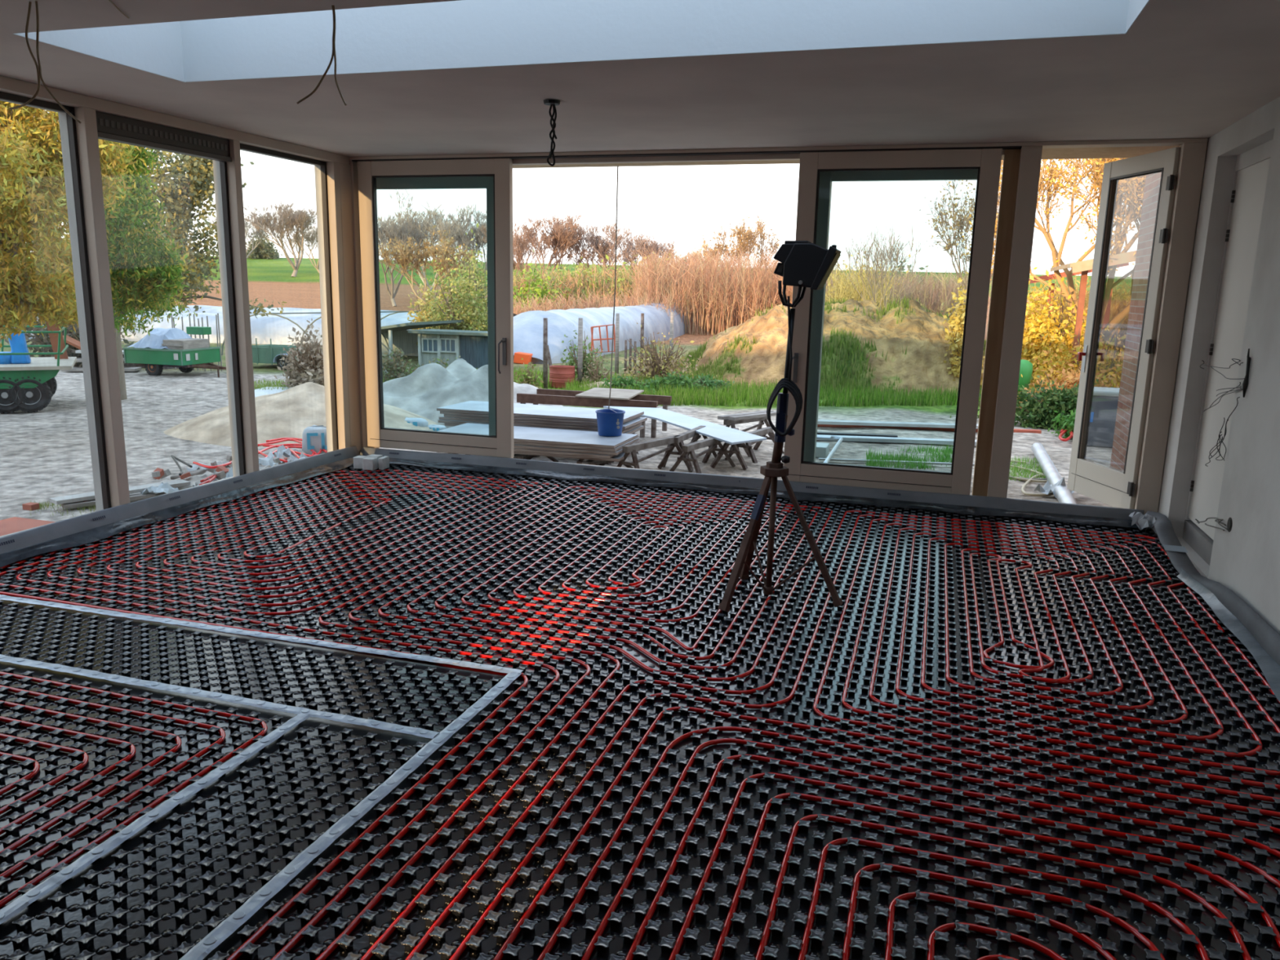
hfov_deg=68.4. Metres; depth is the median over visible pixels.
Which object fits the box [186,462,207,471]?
scrap
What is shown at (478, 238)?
bare tree
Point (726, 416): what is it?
plank
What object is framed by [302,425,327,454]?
bag
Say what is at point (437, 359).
weeds
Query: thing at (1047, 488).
scrap
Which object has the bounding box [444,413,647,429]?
board
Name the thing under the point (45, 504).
grass
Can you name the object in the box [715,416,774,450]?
trestle
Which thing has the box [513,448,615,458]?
board
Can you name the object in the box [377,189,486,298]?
bare tree
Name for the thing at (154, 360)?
trailer
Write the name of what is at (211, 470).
fragment
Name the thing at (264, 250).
leafy tree
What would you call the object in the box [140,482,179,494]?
scrap
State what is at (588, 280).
reeds
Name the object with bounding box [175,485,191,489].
rubble piece
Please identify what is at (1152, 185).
wall
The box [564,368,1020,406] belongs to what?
grass
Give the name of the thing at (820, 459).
plank
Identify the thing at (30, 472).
paving
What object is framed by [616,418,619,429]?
print
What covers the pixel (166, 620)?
strip
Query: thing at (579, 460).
trestle
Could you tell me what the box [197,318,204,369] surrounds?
stake
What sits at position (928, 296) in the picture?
brushwood
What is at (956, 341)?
bush
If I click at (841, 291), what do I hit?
brushwood
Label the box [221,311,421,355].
frame
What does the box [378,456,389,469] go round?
building block
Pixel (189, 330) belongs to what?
crate
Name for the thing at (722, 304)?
reeds
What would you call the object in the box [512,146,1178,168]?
trim
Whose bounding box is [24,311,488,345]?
tunnel
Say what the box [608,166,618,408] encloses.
rope
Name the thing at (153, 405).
ground
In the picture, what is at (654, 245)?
bare tree
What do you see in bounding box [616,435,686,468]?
trestle
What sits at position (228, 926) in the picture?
strip
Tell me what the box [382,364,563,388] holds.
grass
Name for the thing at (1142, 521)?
scrap
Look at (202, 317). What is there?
stake
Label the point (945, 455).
grass
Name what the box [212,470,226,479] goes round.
fragment
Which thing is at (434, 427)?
bag
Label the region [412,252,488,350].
bush
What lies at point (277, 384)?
grass
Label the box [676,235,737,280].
bare tree
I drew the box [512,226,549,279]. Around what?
bare tree
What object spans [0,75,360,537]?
window frame
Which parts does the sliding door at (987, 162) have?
handle plate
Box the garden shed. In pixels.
[408,328,488,368]
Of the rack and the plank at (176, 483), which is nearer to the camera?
the plank at (176, 483)
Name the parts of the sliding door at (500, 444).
lever, handle plate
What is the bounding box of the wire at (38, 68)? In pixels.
[8,0,81,123]
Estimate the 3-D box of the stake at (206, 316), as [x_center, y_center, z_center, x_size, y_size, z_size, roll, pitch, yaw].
[-8.302,-2.628,18.161,0.032,1.053,0.025,5,12,17]
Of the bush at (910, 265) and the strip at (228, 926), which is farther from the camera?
the bush at (910, 265)
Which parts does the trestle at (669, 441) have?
leg, leg, rail, leg, leg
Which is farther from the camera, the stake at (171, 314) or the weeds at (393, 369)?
the stake at (171, 314)
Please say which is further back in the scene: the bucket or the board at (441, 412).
the board at (441, 412)
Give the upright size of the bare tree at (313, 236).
4.554 m
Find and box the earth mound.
[688,298,986,395]
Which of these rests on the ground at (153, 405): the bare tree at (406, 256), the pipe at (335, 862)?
the bare tree at (406, 256)
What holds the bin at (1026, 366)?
on the grass at (755, 396)
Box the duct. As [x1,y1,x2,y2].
[1031,442,1077,503]
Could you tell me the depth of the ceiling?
5.12 m
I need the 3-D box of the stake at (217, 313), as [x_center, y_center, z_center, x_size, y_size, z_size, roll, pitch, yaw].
[-8.005,-2.613,17.962,0.025,1.115,0.025,5,12,17]
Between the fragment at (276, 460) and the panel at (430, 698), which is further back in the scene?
the fragment at (276, 460)
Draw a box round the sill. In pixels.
[0,516,55,536]
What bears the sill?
attached to the window frame at (79, 141)
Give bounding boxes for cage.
[590,324,615,355]
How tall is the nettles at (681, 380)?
0.408 m
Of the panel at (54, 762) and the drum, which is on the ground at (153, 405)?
the drum
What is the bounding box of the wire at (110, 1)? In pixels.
[108,0,128,18]
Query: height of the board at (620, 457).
0.029 m
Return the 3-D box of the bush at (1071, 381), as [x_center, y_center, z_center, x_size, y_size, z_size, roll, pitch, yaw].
[6.532,-1.420,14.607,2.110,0.848,0.988,4,12,14]
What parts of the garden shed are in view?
post, pane, post, pane, post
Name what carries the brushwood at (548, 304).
on the ground at (153, 405)
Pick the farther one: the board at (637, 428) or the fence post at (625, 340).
the fence post at (625, 340)
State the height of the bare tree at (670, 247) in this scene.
3.459 m
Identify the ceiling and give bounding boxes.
[0,0,1279,156]
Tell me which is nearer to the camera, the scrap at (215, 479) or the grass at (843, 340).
the scrap at (215, 479)
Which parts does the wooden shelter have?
post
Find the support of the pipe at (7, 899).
on the panel at (54, 762)
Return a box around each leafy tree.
[0,100,143,347]
[22,143,208,399]
[46,148,287,318]
[245,232,282,259]
[962,158,1146,368]
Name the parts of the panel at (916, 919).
edge strip, edge strip, edge strip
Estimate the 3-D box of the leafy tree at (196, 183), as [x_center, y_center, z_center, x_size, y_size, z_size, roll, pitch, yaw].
[-7.640,-3.546,15.180,3.611,4.272,3.334,-3,12,-20]
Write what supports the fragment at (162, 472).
on the rubble heap at (193, 479)
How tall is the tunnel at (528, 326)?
1.422 m
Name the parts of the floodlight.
frame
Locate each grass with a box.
[29,500,96,516]
[253,377,294,390]
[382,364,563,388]
[538,383,632,391]
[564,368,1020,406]
[666,294,986,394]
[865,443,953,470]
[1008,453,1045,481]
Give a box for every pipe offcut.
[192,461,231,468]
[198,475,217,485]
[257,437,327,462]
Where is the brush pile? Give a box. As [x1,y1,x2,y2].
[0,313,135,367]
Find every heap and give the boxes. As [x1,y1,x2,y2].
[129,471,221,496]
[163,382,447,447]
[382,358,563,428]
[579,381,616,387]
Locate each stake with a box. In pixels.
[170,314,176,369]
[188,315,194,370]
[193,314,198,370]
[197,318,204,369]
[201,317,205,371]
[206,315,211,370]
[215,314,219,370]
[217,313,222,371]
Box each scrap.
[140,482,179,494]
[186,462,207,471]
[192,470,223,486]
[205,460,232,471]
[223,466,233,478]
[258,449,282,466]
[258,463,268,469]
[273,444,300,458]
[284,453,307,462]
[1034,476,1077,497]
[1128,511,1156,533]
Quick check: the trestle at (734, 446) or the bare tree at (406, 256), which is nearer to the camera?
the trestle at (734, 446)
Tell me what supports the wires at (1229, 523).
attached to the wall at (1245, 559)
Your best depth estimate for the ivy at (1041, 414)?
12.91 m
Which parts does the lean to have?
post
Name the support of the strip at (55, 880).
on the panel at (54, 762)
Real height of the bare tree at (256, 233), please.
6.074 m
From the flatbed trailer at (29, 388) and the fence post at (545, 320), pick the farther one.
the fence post at (545, 320)
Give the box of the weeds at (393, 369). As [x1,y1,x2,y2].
[382,346,419,382]
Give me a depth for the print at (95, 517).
5.88 m
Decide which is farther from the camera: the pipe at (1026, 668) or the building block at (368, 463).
the building block at (368, 463)
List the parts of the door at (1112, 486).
handle plate, lever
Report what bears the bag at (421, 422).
on the ground at (153, 405)
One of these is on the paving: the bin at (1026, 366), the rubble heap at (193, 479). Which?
the rubble heap at (193, 479)
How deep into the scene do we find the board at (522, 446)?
8.72 m
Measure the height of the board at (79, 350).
0.065 m
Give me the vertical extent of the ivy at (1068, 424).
0.447 m
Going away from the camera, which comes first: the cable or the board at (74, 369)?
the cable
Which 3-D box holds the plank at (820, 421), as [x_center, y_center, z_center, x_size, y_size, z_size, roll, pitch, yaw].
[3.240,-0.739,12.392,2.431,0.040,0.180,2,12,3]
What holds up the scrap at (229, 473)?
on the rubble heap at (193, 479)
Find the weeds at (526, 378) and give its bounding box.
[513,358,543,388]
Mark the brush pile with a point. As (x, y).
(39, 339)
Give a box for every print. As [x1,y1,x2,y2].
[0,539,14,546]
[92,515,105,520]
[168,495,180,500]
[306,432,327,449]
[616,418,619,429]
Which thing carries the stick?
on the ground at (153, 405)
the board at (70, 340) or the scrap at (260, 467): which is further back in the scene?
the board at (70, 340)
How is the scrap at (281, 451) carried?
on the ground at (153, 405)
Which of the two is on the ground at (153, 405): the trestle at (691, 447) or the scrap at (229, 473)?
the trestle at (691, 447)
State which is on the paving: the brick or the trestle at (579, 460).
the brick
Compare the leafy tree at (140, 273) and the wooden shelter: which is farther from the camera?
the wooden shelter
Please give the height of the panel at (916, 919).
0.168 m
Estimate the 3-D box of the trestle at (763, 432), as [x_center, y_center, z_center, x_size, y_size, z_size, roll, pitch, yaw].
[1.246,-0.384,10.154,0.381,0.290,0.804,8,13,29]
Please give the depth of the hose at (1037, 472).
9.67 m
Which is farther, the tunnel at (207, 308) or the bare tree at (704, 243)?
the bare tree at (704, 243)
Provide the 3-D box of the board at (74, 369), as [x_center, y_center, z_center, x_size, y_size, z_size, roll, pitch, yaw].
[-10.119,-2.084,17.729,1.244,0.045,0.450,-2,12,-14]
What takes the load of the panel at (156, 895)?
on the floor
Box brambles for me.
[617,322,700,379]
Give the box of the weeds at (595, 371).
[574,345,613,385]
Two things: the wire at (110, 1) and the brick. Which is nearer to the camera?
the wire at (110, 1)
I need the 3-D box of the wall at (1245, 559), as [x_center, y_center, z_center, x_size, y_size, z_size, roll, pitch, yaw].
[2.307,-0.003,1.660,0.240,2.860,10.490,5,12,17]
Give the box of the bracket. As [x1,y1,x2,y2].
[170,454,192,475]
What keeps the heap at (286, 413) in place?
on the ground at (153, 405)
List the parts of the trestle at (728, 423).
leg, rail, leg, leg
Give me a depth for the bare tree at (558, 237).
53.85 m
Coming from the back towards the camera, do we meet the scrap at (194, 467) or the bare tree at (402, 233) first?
the bare tree at (402, 233)
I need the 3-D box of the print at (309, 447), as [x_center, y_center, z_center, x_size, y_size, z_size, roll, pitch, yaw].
[-3.163,-0.388,9.403,0.302,0.165,0.001,-2,12,-14]
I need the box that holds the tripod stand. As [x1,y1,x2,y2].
[718,296,843,612]
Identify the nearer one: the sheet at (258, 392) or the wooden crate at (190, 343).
the sheet at (258, 392)
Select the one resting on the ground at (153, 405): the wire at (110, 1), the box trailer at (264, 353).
the box trailer at (264, 353)
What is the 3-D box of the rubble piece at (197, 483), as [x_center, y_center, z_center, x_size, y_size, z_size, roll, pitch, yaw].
[-3.672,0.049,7.972,0.130,0.111,0.129,8,13,30]
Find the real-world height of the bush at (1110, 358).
1.635 m
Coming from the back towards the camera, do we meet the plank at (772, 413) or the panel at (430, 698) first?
the plank at (772, 413)
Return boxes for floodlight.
[773,240,840,307]
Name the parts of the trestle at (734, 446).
leg, leg, leg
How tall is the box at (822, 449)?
0.120 m
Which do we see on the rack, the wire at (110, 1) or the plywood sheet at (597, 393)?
the plywood sheet at (597, 393)
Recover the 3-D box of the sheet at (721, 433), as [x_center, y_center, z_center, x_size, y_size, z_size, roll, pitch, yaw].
[0.461,-0.627,10.275,0.553,0.115,2.384,-6,14,-33]
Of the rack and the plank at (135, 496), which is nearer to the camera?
the plank at (135, 496)
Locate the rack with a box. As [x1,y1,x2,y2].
[516,388,671,438]
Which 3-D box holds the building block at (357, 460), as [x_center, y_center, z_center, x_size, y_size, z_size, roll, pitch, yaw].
[-2.418,-0.154,8.176,0.100,0.100,0.100,4,12,11]
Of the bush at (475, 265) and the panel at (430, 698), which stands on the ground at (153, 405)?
the bush at (475, 265)
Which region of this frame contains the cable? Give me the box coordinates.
[542,99,560,166]
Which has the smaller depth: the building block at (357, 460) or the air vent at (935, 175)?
the air vent at (935, 175)
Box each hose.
[1009,464,1043,474]
[1013,474,1053,496]
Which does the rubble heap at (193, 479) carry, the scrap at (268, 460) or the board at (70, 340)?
the scrap at (268, 460)
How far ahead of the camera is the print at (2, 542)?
5.30 m
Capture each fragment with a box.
[151,471,159,477]
[153,467,164,479]
[160,468,171,479]
[179,471,191,479]
[207,468,213,472]
[210,460,217,469]
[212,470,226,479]
[215,465,229,473]
[226,455,232,461]
[272,457,279,462]
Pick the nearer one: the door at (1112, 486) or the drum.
the door at (1112, 486)
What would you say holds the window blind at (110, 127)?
attached to the window frame at (79, 141)
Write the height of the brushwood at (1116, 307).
2.802 m
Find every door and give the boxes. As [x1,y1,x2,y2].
[357,158,514,457]
[783,148,1002,494]
[1066,146,1181,509]
[1182,139,1272,565]
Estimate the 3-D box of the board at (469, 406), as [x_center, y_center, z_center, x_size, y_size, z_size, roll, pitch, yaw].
[-1.057,-0.734,10.043,2.069,0.029,0.758,5,12,17]
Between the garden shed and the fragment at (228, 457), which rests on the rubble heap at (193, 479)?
the fragment at (228, 457)
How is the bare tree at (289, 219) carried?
on the ground at (153, 405)
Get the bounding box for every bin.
[1017,359,1032,391]
[1087,386,1119,448]
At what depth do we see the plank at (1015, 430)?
12.45 m
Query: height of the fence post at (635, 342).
0.683 m
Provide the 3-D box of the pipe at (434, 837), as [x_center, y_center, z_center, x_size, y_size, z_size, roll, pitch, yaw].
[-0.543,0.747,4.272,2.119,0.019,6.660,5,12,17]
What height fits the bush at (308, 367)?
1.217 m
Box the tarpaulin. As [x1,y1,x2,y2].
[128,327,191,349]
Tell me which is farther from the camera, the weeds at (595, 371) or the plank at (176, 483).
the weeds at (595, 371)
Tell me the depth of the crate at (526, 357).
21.48 m
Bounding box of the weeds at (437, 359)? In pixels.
[400,355,460,375]
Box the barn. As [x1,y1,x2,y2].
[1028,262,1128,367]
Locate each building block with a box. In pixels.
[353,455,368,469]
[362,457,377,470]
[366,453,382,467]
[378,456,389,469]
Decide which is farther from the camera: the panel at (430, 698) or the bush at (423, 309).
the bush at (423, 309)
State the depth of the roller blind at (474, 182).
8.06 m
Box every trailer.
[0,325,76,413]
[123,346,226,377]
[251,337,315,369]
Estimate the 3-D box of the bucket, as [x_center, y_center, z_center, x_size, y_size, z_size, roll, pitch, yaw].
[-0.289,-0.572,9.149,0.288,0.267,0.288,5,12,17]
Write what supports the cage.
on the ground at (153, 405)
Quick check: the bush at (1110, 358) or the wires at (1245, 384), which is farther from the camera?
the bush at (1110, 358)
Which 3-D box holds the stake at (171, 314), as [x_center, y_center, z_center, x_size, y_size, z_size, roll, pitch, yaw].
[-9.044,-2.685,18.280,0.026,1.084,0.025,5,12,17]
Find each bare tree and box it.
[205,210,271,258]
[243,199,316,276]
[288,225,319,273]
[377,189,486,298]
[377,213,453,306]
[378,222,479,308]
[442,205,487,279]
[478,212,593,275]
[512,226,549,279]
[560,218,653,285]
[616,228,678,272]
[657,247,702,271]
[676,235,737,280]
[699,214,782,279]
[835,222,926,308]
[919,180,1000,316]
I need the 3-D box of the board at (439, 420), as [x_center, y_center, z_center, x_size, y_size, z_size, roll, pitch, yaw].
[-1.063,-0.613,10.071,2.034,0.029,0.754,5,12,16]
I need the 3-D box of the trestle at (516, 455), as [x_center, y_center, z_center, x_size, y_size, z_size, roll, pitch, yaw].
[-1.105,-0.200,9.265,0.375,0.189,0.801,4,12,15]
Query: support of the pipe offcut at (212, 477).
on the scrap at (215, 479)
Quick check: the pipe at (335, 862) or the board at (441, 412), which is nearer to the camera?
the pipe at (335, 862)
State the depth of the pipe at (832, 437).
10.62 m
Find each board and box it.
[45,321,68,359]
[61,367,141,371]
[62,334,80,349]
[75,349,124,354]
[75,357,124,362]
[436,400,644,422]
[438,419,641,433]
[439,415,639,431]
[439,422,637,448]
[440,410,639,424]
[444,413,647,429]
[444,422,644,434]
[513,437,639,452]
[513,440,639,455]
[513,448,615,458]
[514,450,639,462]
[547,345,552,367]
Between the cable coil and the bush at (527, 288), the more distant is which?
the bush at (527, 288)
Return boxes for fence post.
[542,317,547,389]
[577,317,582,382]
[614,313,619,373]
[623,339,626,373]
[628,338,631,373]
[633,341,636,374]
[640,313,644,372]
[669,311,674,366]
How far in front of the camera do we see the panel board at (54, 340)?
13.25 m
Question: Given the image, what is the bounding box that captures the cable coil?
[1058,428,1073,441]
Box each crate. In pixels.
[161,337,208,349]
[186,326,211,334]
[513,351,532,364]
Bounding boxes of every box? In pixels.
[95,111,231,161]
[815,442,829,457]
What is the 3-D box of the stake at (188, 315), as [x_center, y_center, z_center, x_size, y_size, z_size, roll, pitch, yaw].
[-8.638,-2.638,18.159,0.035,1.059,0.025,5,12,17]
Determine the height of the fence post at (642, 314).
1.243 m
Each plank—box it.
[49,479,190,504]
[61,492,155,509]
[717,410,773,419]
[728,411,776,420]
[817,419,978,428]
[817,424,1041,433]
[817,431,897,437]
[818,457,974,466]
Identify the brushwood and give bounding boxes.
[513,286,680,318]
[825,247,919,310]
[825,261,991,324]
[1024,267,1132,368]
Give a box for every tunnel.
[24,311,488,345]
[143,305,516,318]
[513,301,702,364]
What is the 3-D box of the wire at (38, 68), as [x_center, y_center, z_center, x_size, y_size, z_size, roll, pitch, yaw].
[-2.387,-1.675,3.745,0.370,0.501,0.016,5,12,17]
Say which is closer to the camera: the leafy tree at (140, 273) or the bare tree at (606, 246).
the leafy tree at (140, 273)
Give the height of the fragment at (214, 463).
0.073 m
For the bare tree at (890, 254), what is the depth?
25.20 m
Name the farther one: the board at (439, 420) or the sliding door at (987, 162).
the board at (439, 420)
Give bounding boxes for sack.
[7,327,31,364]
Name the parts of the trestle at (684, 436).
leg, leg, rail, leg, leg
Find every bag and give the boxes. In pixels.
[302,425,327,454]
[404,417,428,426]
[427,424,446,431]
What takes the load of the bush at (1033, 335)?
on the ground at (153, 405)
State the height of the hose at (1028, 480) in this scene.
0.025 m
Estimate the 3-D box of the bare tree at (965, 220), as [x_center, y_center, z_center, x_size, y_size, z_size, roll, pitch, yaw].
[8.576,-5.418,24.030,3.236,4.963,2.433,1,12,-3]
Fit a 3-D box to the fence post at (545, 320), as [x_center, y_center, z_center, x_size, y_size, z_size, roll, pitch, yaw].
[-1.619,-2.151,16.126,0.083,1.224,0.083,11,15,39]
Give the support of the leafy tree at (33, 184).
on the ground at (153, 405)
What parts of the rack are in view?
rail, rail, leg, leg, leg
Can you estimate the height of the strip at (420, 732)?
0.007 m
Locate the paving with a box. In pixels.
[0,440,275,521]
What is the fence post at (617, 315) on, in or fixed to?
on the ground at (153, 405)
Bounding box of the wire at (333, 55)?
[296,4,346,106]
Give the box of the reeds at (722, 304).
[622,236,848,335]
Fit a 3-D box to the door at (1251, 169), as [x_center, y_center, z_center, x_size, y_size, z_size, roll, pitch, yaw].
[3.601,-0.712,5.671,0.080,2.505,1.078,5,12,17]
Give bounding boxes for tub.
[0,351,13,364]
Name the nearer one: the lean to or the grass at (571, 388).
the grass at (571, 388)
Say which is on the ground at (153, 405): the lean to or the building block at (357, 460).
the lean to
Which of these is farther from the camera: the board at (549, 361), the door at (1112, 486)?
the board at (549, 361)
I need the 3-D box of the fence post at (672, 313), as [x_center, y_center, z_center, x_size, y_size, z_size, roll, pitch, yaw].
[0.691,-3.046,20.681,0.083,1.260,0.083,11,15,39]
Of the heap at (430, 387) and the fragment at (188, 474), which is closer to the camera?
the fragment at (188, 474)
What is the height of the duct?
0.130 m
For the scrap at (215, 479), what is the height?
0.123 m
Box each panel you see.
[0,445,1279,959]
[0,600,502,739]
[0,662,309,925]
[0,718,431,959]
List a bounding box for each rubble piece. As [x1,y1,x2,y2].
[170,469,205,479]
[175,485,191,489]
[195,480,207,485]
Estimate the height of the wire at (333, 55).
0.373 m
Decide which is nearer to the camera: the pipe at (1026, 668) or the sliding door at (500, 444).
the pipe at (1026, 668)
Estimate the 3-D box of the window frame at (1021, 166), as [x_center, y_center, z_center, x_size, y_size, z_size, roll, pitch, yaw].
[0.573,-1.186,7.531,6.645,2.759,0.220,5,12,17]
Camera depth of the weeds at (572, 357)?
17.05 m
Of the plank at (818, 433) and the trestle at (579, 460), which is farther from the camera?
the plank at (818, 433)
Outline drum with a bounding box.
[549,364,574,387]
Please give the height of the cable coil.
0.034 m
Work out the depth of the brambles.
17.64 m
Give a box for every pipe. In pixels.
[0,469,559,959]
[0,671,267,907]
[315,485,832,959]
[404,510,1279,959]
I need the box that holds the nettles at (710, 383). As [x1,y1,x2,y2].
[685,373,734,391]
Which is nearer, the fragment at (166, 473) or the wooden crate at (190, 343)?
the fragment at (166, 473)
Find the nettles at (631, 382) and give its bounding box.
[601,371,657,394]
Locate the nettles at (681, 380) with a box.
[643,371,705,391]
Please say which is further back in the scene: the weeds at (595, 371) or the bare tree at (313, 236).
the bare tree at (313, 236)
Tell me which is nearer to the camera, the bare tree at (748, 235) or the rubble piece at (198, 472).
the rubble piece at (198, 472)
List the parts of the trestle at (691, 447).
leg, leg, rail, leg, leg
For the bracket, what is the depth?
8.30 m
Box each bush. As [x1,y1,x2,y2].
[274,319,324,387]
[406,277,446,329]
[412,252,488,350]
[448,222,487,315]
[513,248,565,312]
[877,247,950,293]
[939,271,984,388]
[1017,259,1109,393]
[1018,324,1126,393]
[1018,362,1119,409]
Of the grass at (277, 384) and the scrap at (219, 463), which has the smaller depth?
the scrap at (219, 463)
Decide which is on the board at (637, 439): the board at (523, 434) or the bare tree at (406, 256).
the board at (523, 434)
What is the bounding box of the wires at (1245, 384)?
[1200,348,1251,466]
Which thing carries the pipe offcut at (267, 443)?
on the ground at (153, 405)
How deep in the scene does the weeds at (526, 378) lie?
15.23 m
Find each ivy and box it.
[950,375,1112,430]
[1047,408,1075,438]
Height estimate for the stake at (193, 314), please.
1.082 m
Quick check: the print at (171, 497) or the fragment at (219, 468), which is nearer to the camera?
the print at (171, 497)
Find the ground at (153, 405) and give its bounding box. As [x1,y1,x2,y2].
[0,253,1131,506]
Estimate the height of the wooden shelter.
2.913 m
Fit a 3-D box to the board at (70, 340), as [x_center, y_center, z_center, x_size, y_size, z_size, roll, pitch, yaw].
[-10.646,-2.559,17.895,0.582,0.359,0.450,-2,12,-14]
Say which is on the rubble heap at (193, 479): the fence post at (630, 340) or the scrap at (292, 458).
the scrap at (292, 458)
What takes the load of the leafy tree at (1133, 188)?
on the ground at (153, 405)
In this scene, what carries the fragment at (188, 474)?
on the rubble heap at (193, 479)
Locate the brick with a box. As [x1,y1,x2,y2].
[22,502,39,510]
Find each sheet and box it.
[254,386,292,396]
[575,387,644,399]
[603,405,766,444]
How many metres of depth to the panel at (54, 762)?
3.22 m
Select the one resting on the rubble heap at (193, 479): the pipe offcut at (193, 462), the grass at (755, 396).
the pipe offcut at (193, 462)
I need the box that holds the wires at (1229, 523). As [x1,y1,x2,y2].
[1195,517,1232,532]
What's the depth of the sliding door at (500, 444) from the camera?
8.12 m
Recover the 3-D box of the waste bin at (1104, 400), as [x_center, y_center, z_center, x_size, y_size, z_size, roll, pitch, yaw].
[5.702,-0.764,11.485,0.660,0.680,0.560,5,12,17]
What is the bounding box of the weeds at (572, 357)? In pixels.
[560,330,602,381]
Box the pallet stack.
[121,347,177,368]
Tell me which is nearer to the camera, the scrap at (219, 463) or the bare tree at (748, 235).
the scrap at (219, 463)
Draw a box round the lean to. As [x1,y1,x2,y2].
[320,320,463,364]
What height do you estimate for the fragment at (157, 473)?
0.053 m
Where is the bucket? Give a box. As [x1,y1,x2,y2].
[595,408,625,436]
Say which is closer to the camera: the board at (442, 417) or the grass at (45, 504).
the grass at (45, 504)
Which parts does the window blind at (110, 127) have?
rail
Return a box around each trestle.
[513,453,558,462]
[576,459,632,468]
[577,452,638,464]
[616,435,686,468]
[657,425,717,471]
[669,437,735,473]
[710,427,750,470]
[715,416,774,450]
[724,426,784,462]
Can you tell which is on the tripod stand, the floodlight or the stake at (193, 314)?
the floodlight
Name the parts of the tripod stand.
leg, cable coil, knob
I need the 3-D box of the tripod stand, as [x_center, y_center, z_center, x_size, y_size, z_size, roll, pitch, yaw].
[0.772,-0.136,4.789,0.605,1.566,0.640,5,12,17]
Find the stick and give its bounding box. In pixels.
[1008,475,1047,479]
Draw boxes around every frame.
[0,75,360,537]
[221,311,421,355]
[349,137,1208,515]
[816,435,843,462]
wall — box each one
[1110,172,1161,471]
[1157,96,1279,635]
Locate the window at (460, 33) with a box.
[12,0,1150,82]
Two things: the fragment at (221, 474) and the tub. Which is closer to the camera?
the fragment at (221, 474)
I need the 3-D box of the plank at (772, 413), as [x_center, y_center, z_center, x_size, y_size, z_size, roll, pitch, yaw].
[1.341,-0.735,10.749,0.900,0.035,0.080,-10,16,-43]
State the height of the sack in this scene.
0.489 m
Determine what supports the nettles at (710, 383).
on the ground at (153, 405)
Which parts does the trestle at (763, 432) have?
leg, leg, leg, rail, leg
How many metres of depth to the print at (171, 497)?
6.47 m
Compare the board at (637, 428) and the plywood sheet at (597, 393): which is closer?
the board at (637, 428)
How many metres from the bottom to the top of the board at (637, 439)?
0.029 m
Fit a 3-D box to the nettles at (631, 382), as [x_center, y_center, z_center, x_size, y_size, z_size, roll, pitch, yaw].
[-0.130,-1.601,15.782,1.196,0.430,0.536,5,12,19]
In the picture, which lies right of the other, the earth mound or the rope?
the earth mound
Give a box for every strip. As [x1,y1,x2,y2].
[0,594,523,674]
[0,654,439,738]
[0,713,310,924]
[178,671,521,959]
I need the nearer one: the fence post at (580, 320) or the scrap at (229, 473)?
the scrap at (229, 473)
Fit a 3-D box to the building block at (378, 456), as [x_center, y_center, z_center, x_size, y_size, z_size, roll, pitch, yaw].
[-2.318,-0.166,8.243,0.110,0.102,0.090,4,12,14]
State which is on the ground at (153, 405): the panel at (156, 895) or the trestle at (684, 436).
the trestle at (684, 436)
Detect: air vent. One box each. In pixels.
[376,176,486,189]
[831,169,977,182]
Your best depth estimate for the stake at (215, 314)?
18.17 m
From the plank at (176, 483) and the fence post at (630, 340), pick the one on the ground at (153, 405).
the fence post at (630, 340)
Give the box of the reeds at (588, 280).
[512,252,679,309]
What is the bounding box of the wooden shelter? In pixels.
[1049,250,1136,372]
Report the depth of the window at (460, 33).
4.50 m
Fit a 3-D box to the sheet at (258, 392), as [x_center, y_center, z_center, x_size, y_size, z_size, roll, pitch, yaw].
[-5.932,-1.373,14.849,0.549,0.040,1.650,2,12,5]
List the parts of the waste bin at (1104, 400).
lid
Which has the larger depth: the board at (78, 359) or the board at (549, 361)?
the board at (549, 361)
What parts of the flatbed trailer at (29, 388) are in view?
rail, rail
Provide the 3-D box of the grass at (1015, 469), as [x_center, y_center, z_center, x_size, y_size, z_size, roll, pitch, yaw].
[4.018,-0.139,9.757,0.431,0.090,1.495,5,12,20]

